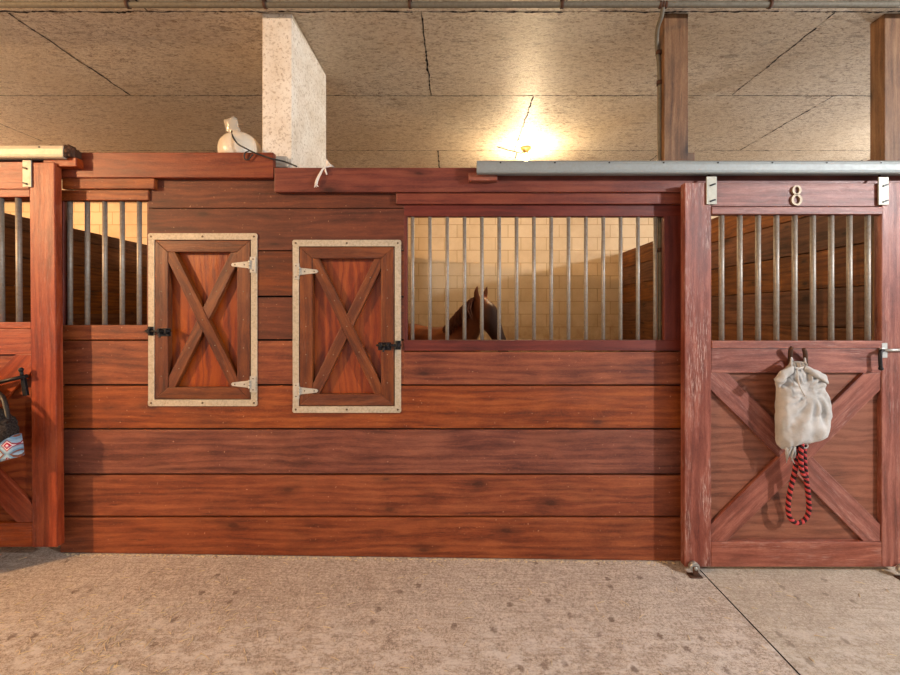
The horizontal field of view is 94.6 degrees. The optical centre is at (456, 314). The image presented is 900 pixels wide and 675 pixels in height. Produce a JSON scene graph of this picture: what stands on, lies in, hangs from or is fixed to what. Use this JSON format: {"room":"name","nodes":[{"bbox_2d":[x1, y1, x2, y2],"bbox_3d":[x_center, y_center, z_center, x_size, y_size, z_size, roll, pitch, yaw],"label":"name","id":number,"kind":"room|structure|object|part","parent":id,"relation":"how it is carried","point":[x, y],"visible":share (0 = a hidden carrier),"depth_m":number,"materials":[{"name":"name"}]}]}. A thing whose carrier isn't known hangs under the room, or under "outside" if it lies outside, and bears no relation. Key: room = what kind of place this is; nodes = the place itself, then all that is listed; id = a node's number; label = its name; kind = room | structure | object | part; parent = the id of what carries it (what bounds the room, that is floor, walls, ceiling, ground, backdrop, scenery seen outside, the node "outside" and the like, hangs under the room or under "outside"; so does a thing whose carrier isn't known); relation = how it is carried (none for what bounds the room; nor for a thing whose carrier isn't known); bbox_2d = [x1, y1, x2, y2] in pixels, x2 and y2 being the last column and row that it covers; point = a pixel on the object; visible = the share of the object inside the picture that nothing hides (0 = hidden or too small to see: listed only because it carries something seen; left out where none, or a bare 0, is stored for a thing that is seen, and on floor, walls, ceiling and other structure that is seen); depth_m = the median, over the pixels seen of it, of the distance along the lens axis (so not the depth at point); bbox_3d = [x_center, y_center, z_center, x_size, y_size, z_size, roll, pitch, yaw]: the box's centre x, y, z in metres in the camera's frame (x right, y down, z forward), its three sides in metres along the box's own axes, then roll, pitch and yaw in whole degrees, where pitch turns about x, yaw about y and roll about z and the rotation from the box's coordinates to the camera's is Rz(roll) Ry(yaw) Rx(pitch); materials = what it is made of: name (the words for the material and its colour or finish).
{"room":"farm building","nodes":[
{"label":"farm building","id":0,"kind":"room"},
{"bbox_2d":[5,213,147,428],"bbox_3d":[-4.250,0.198,4.529,0.040,2.308,4.138,0,0,0],"label":"wall","id":1,"kind":"structure","parent":0,"point":[78,235],"depth_m":4.80,"materials":[{"name":"brown wood"}]},
{"bbox_2d":[262,14,325,167],"bbox_3d":[-1.058,-0.190,2.757,0.178,3.168,0.635,0,0,0],"label":"concrete pier","id":2,"kind":"object","parent":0,"point":[293,78],"visible":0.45,"depth_m":2.44,"materials":[{"name":"beige concrete"}]},
{"bbox_2d":[4,203,717,351],"bbox_3d":[0.000,-0.084,6.700,16.000,3.585,0.200,0,0,0],"label":"wall","id":3,"kind":"structure","parent":0,"point":[420,224],"depth_m":6.60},
{"bbox_2d":[0,152,899,560],"bbox_3d":[0.000,0.290,2.377,16.000,2.434,0.123,0,0,0],"label":"wall","id":4,"kind":"structure","parent":0,"point":[518,455],"depth_m":2.40,"materials":[{"name":"red wood"}]},
{"bbox_2d":[0,144,80,160],"bbox_3d":[-3.484,-0.908,2.324,2.703,0.083,0.076,0,0,0],"label":"door track","id":5,"kind":"object","parent":4,"relation":"attached to","point":[7,152],"visible":0.95,"depth_m":2.29,"materials":[{"name":"beige metal"}]},
{"bbox_2d":[0,159,63,546],"bbox_3d":[-2.821,0.201,2.300,1.193,2.182,0.091,0,0,0],"label":"sliding door","id":6,"kind":"structure","parent":5,"relation":"hanging from","point":[31,359],"depth_m":2.30,"materials":[{"name":"brown wood"}]},
{"bbox_2d":[0,392,24,461],"bbox_3d":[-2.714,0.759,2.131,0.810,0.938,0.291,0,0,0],"label":"bag","id":7,"kind":"object","parent":6,"relation":"hanging from","point":[11,440],"visible":1,"depth_m":2.17,"materials":[{"name":"fabric"}]},
{"bbox_3d":[-2.828,-0.673,2.322,0.916,0.043,0.040,0,0,0],"label":"rail","id":8,"kind":"part","parent":6,"relation":"part of","materials":[{"name":"brown wood"}]},
{"bbox_3d":[-2.821,0.150,2.323,0.916,0.142,0.038,0,0,0],"label":"rail","id":9,"kind":"part","parent":6,"relation":"part of","materials":[{"name":"brown wood"}]},
{"bbox_3d":[-2.822,0.060,2.322,0.916,0.036,0.040,0,0,0],"label":"rail","id":10,"kind":"part","parent":6,"relation":"part of","materials":[{"name":"brown wood"}]},
{"bbox_3d":[-2.817,0.689,2.333,0.916,0.954,0.012,0,0,0],"label":"panel","id":11,"kind":"part","parent":6,"relation":"part of","materials":[{"name":"brown wood"}]},
{"bbox_3d":[-2.813,1.223,2.323,0.916,0.136,0.038,0,0,0],"label":"rail","id":12,"kind":"part","parent":6,"relation":"part of","materials":[{"name":"brown wood"}]},
{"bbox_3d":[-2.828,-0.774,2.326,0.916,0.152,0.032,0,0,0],"label":"rail","id":13,"kind":"part","parent":6,"relation":"part of","materials":[{"name":"brown wood"}]},
{"bbox_3d":[-2.381,0.315,2.268,0.024,0.058,0.027,0,0,0],"label":"bolt handle","id":14,"kind":"part","parent":6,"relation":"part of","materials":[{"name":"black metal"}]},
{"bbox_3d":[-2.377,-0.781,2.296,0.049,0.148,0.007,0,0,0],"label":"hanger plate","id":15,"kind":"part","parent":6,"relation":"part of","materials":[{"name":"grey metal"}]},
{"bbox_2d":[62,201,149,339],"bbox_3d":[-2.040,-0.273,2.417,0.511,0.830,0.037,0,0,0],"label":"barred window","id":16,"kind":"structure","parent":4,"relation":"in","point":[87,331],"depth_m":2.41,"materials":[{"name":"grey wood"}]},
{"bbox_3d":[-2.040,0.100,2.417,0.510,0.084,0.037,0,0,0],"label":"sill","id":17,"kind":"part","parent":16,"relation":"part of","materials":[{"name":"red wood"}]},
{"bbox_2d":[144,233,257,405],"bbox_3d":[-1.469,0.027,2.392,0.634,0.998,0.090,0,0,0],"label":"door","id":18,"kind":"structure","parent":4,"relation":"in","point":[201,331],"depth_m":2.39,"materials":[{"name":"brown wood"}]},
{"bbox_3d":[-1.468,-0.397,2.414,0.544,0.066,0.045,0,0,0],"label":"rail","id":19,"kind":"part","parent":18,"relation":"part of","materials":[{"name":"brown wood"}]},
{"bbox_3d":[-1.468,0.451,2.414,0.544,0.066,0.045,0,0,0],"label":"rail","id":20,"kind":"part","parent":18,"relation":"part of","materials":[{"name":"brown wood"}]},
{"bbox_3d":[-1.468,0.027,2.433,0.419,0.802,0.007,0,0,0],"label":"panel","id":21,"kind":"part","parent":18,"relation":"part of","materials":[{"name":"brown wood"}]},
{"bbox_2d":[217,116,261,151],"bbox_3d":[-1.304,-1.022,2.500,0.243,0.323,0.244,0,0,0],"label":"bag","id":22,"kind":"object","parent":4,"relation":"attached to","point":[226,143],"visible":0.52,"depth_m":2.42,"materials":[{"name":"beige fabric"}]},
{"bbox_2d":[231,130,296,166],"bbox_3d":[-1.126,-0.964,2.372,0.423,0.242,0.077,0,0,10],"label":"loose wire","id":23,"kind":"object","parent":4,"relation":"on","point":[237,143],"visible":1,"depth_m":2.35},
{"bbox_2d":[276,156,288,167],"bbox_3d":[-1.023,-0.889,2.415,0.079,0.069,0.033,0,0,0],"label":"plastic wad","id":24,"kind":"object","parent":4,"relation":"attached to","point":[279,164],"visible":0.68,"depth_m":2.40,"materials":[{"name":"white plastic"}]},
{"bbox_2d":[314,159,334,187],"bbox_3d":[-0.754,-0.810,2.372,0.062,0.184,0.111,0,0,32],"label":"tie","id":25,"kind":"object","parent":4,"relation":"hanging from","point":[328,165],"visible":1,"depth_m":2.35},
{"bbox_2d":[292,240,401,412],"bbox_3d":[-0.634,0.065,2.392,0.631,0.998,0.090,0,0,0],"label":"door","id":26,"kind":"structure","parent":4,"relation":"in","point":[350,290],"depth_m":2.39,"materials":[{"name":"brown wood"}]},
{"bbox_3d":[-0.636,0.489,2.414,0.541,0.066,0.045,0,0,0],"label":"rail","id":27,"kind":"part","parent":26,"relation":"part of","materials":[{"name":"brown wood"}]},
{"bbox_3d":[-0.636,-0.359,2.414,0.541,0.066,0.045,0,0,0],"label":"rail","id":28,"kind":"part","parent":26,"relation":"part of","materials":[{"name":"brown wood"}]},
{"bbox_3d":[-0.636,0.065,2.433,0.415,0.802,0.007,0,0,0],"label":"panel","id":29,"kind":"part","parent":26,"relation":"part of","materials":[{"name":"brown wood"}]},
{"bbox_2d":[404,205,680,350],"bbox_3d":[0.513,-0.216,2.415,1.645,0.845,0.042,0,0,0],"label":"barred window","id":30,"kind":"structure","parent":4,"relation":"in","point":[670,215],"depth_m":2.40,"materials":[{"name":"metal"}]},
{"bbox_3d":[0.499,-0.604,2.418,1.616,0.068,0.036,0,0,0],"label":"rail","id":31,"kind":"part","parent":30,"relation":"part of","materials":[{"name":"brown wood"}]},
{"bbox_3d":[0.498,0.176,2.415,1.612,0.061,0.042,0,0,0],"label":"sill","id":32,"kind":"part","parent":30,"relation":"part of","materials":[{"name":"brown wood"}]},
{"bbox_2d":[476,161,899,175],"bbox_3d":[2.048,-0.819,2.324,3.876,0.076,0.076,0,0,0],"label":"door track","id":33,"kind":"object","parent":4,"relation":"attached to","point":[499,168],"visible":0.98,"depth_m":2.29,"materials":[{"name":"metal"}]},
{"bbox_2d":[681,175,899,566],"bbox_3d":[1.882,0.296,2.300,1.240,2.201,0.089,0,0,0],"label":"sliding door","id":34,"kind":"structure","parent":33,"relation":"hanging from","point":[735,475],"depth_m":2.31,"materials":[{"name":"brown wood"}]},
{"bbox_3d":[1.407,-0.689,2.296,0.057,0.154,0.007,0,0,0],"label":"hanger plate","id":35,"kind":"part","parent":34,"relation":"part of","materials":[{"name":"grey metal"}]},
{"bbox_3d":[1.882,0.790,2.333,0.945,0.957,0.012,0,0,0],"label":"panel","id":36,"kind":"part","parent":34,"relation":"part of","materials":[{"name":"brown wood"}]},
{"bbox_3d":[1.882,-0.668,2.324,0.945,0.130,0.036,0,0,0],"label":"rail","id":37,"kind":"part","parent":34,"relation":"part of","materials":[{"name":"brown wood"}]},
{"bbox_3d":[1.882,1.327,2.321,0.945,0.139,0.041,0,0,0],"label":"rail","id":38,"kind":"part","parent":34,"relation":"part of","materials":[{"name":"brown wood"}]},
{"bbox_3d":[1.882,0.254,2.322,0.945,0.136,0.040,0,0,0],"label":"rail","id":39,"kind":"part","parent":34,"relation":"part of","materials":[{"name":"brown wood"}]},
{"bbox_3d":[1.882,0.164,2.319,0.945,0.041,0.046,0,0,0],"label":"rail","id":40,"kind":"part","parent":34,"relation":"part of","materials":[{"name":"brown wood"}]},
{"bbox_3d":[1.882,-0.578,2.319,0.945,0.041,0.046,0,0,0],"label":"rail","id":41,"kind":"part","parent":34,"relation":"part of","materials":[{"name":"brown wood"}]},
{"bbox_2d":[774,357,832,463],"bbox_3d":[1.844,0.513,2.228,0.326,0.567,0.135,0,0,0],"label":"canvas bag","id":42,"kind":"object","parent":34,"relation":"hanging from","point":[803,406],"visible":1,"depth_m":2.19,"materials":[{"name":"white fabric"}]},
{"bbox_2d":[785,443,811,524],"bbox_3d":[1.853,0.896,2.235,0.127,0.493,0.071,0,0,0],"label":"lead rope","id":43,"kind":"object","parent":42,"relation":"hanging from","point":[800,460],"visible":0.96,"depth_m":2.23,"materials":[{"name":"fabric"}]},
{"bbox_3d":[2.326,0.245,2.274,0.043,0.118,0.023,0,0,-26],"label":"bolt handle","id":44,"kind":"part","parent":34,"relation":"part of","materials":[{"name":"black metal"}]},
{"bbox_3d":[2.357,-0.685,2.296,0.056,0.154,0.007,0,0,0],"label":"hanger plate","id":45,"kind":"part","parent":34,"relation":"part of","materials":[{"name":"grey metal"}]},
{"bbox_2d":[0,0,899,202],"bbox_3d":[0.000,-1.876,2.950,16.000,0.201,7.500,0,0,0],"label":"ceiling","id":46,"kind":"structure","parent":0,"point":[406,87],"depth_m":3.12,"materials":[{"name":"brown concrete"}]},
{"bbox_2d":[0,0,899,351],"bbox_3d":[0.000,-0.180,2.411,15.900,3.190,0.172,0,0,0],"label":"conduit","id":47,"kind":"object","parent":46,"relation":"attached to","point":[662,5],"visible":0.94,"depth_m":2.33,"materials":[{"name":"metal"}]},
{"bbox_2d":[497,145,530,160],"bbox_3d":[0.603,-1.701,4.400,0.366,0.153,0.109,0,0,0],"label":"ceiling lamp","id":48,"kind":"object","parent":46,"relation":"attached to","point":[525,149],"visible":0.89,"depth_m":4.38,"materials":[{"name":"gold metal"}]},
{"bbox_3d":[0.732,-1.669,4.400,0.059,0.087,0.059,0,0,0],"label":"bulb","id":49,"kind":"part","parent":48,"relation":"part of","materials":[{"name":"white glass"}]},
{"bbox_2d":[0,404,899,674],"bbox_3d":[0.000,1.484,2.950,16.000,0.366,7.500,0,0,0],"label":"floor","id":50,"kind":"structure","parent":0,"point":[533,630],"depth_m":1.93,"materials":[{"name":"concrete"}]},
{"bbox_2d":[0,553,896,674],"bbox_3d":[-0.081,1.405,1.882,5.264,0.075,1.128,0,0,-1],"label":"litter","id":51,"kind":"object","parent":50,"relation":"on","point":[67,554],"visible":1,"depth_m":1.92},
{"bbox_2d":[405,286,507,351],"bbox_3d":[-0.226,0.576,4.360,0.502,1.683,2.060,0,0,-40],"label":"horse","id":52,"kind":"object","parent":50,"relation":"on","point":[473,304],"visible":0.26,"depth_m":3.84},
{"bbox_2d":[657,14,694,351],"bbox_3d":[1.314,-0.173,2.484,0.194,3.201,0.088,0,0,0],"label":"timber post","id":53,"kind":"object","parent":50,"relation":"on","point":[673,33],"visible":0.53,"depth_m":2.44,"materials":[{"name":"brown wood"}]},
{"bbox_2d":[686,561,702,578],"bbox_3d":[1.298,1.391,2.267,0.067,0.072,0.044,0,0,0],"label":"guide","id":54,"kind":"object","parent":50,"relation":"on","point":[693,566],"visible":1,"depth_m":2.26,"materials":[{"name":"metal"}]},
{"bbox_3d":[1.298,1.423,2.267,0.067,0.007,0.044,0,0,0],"label":"plate","id":55,"kind":"part","parent":54,"relation":"part of","materials":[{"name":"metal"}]},
{"bbox_2d":[870,14,899,339],"bbox_3d":[2.611,-0.165,2.484,0.193,3.219,0.088,0,0,0],"label":"timber post","id":56,"kind":"object","parent":50,"relation":"on","point":[885,30],"visible":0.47,"depth_m":2.44,"materials":[{"name":"brown wood"}]},
{"bbox_2d":[894,563,899,579],"bbox_3d":[2.441,1.406,2.267,0.067,0.072,0.044,0,0,0],"label":"guide","id":57,"kind":"object","parent":50,"relation":"on","point":[897,567],"visible":1,"depth_m":2.28,"materials":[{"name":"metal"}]},
{"bbox_2d":[621,160,869,351],"bbox_3d":[2.620,0.232,4.579,0.040,2.425,4.038,0,0,0],"label":"wall","id":58,"kind":"structure","parent":0,"point":[730,222],"depth_m":3.43,"materials":[{"name":"brown wood"}]}
]}

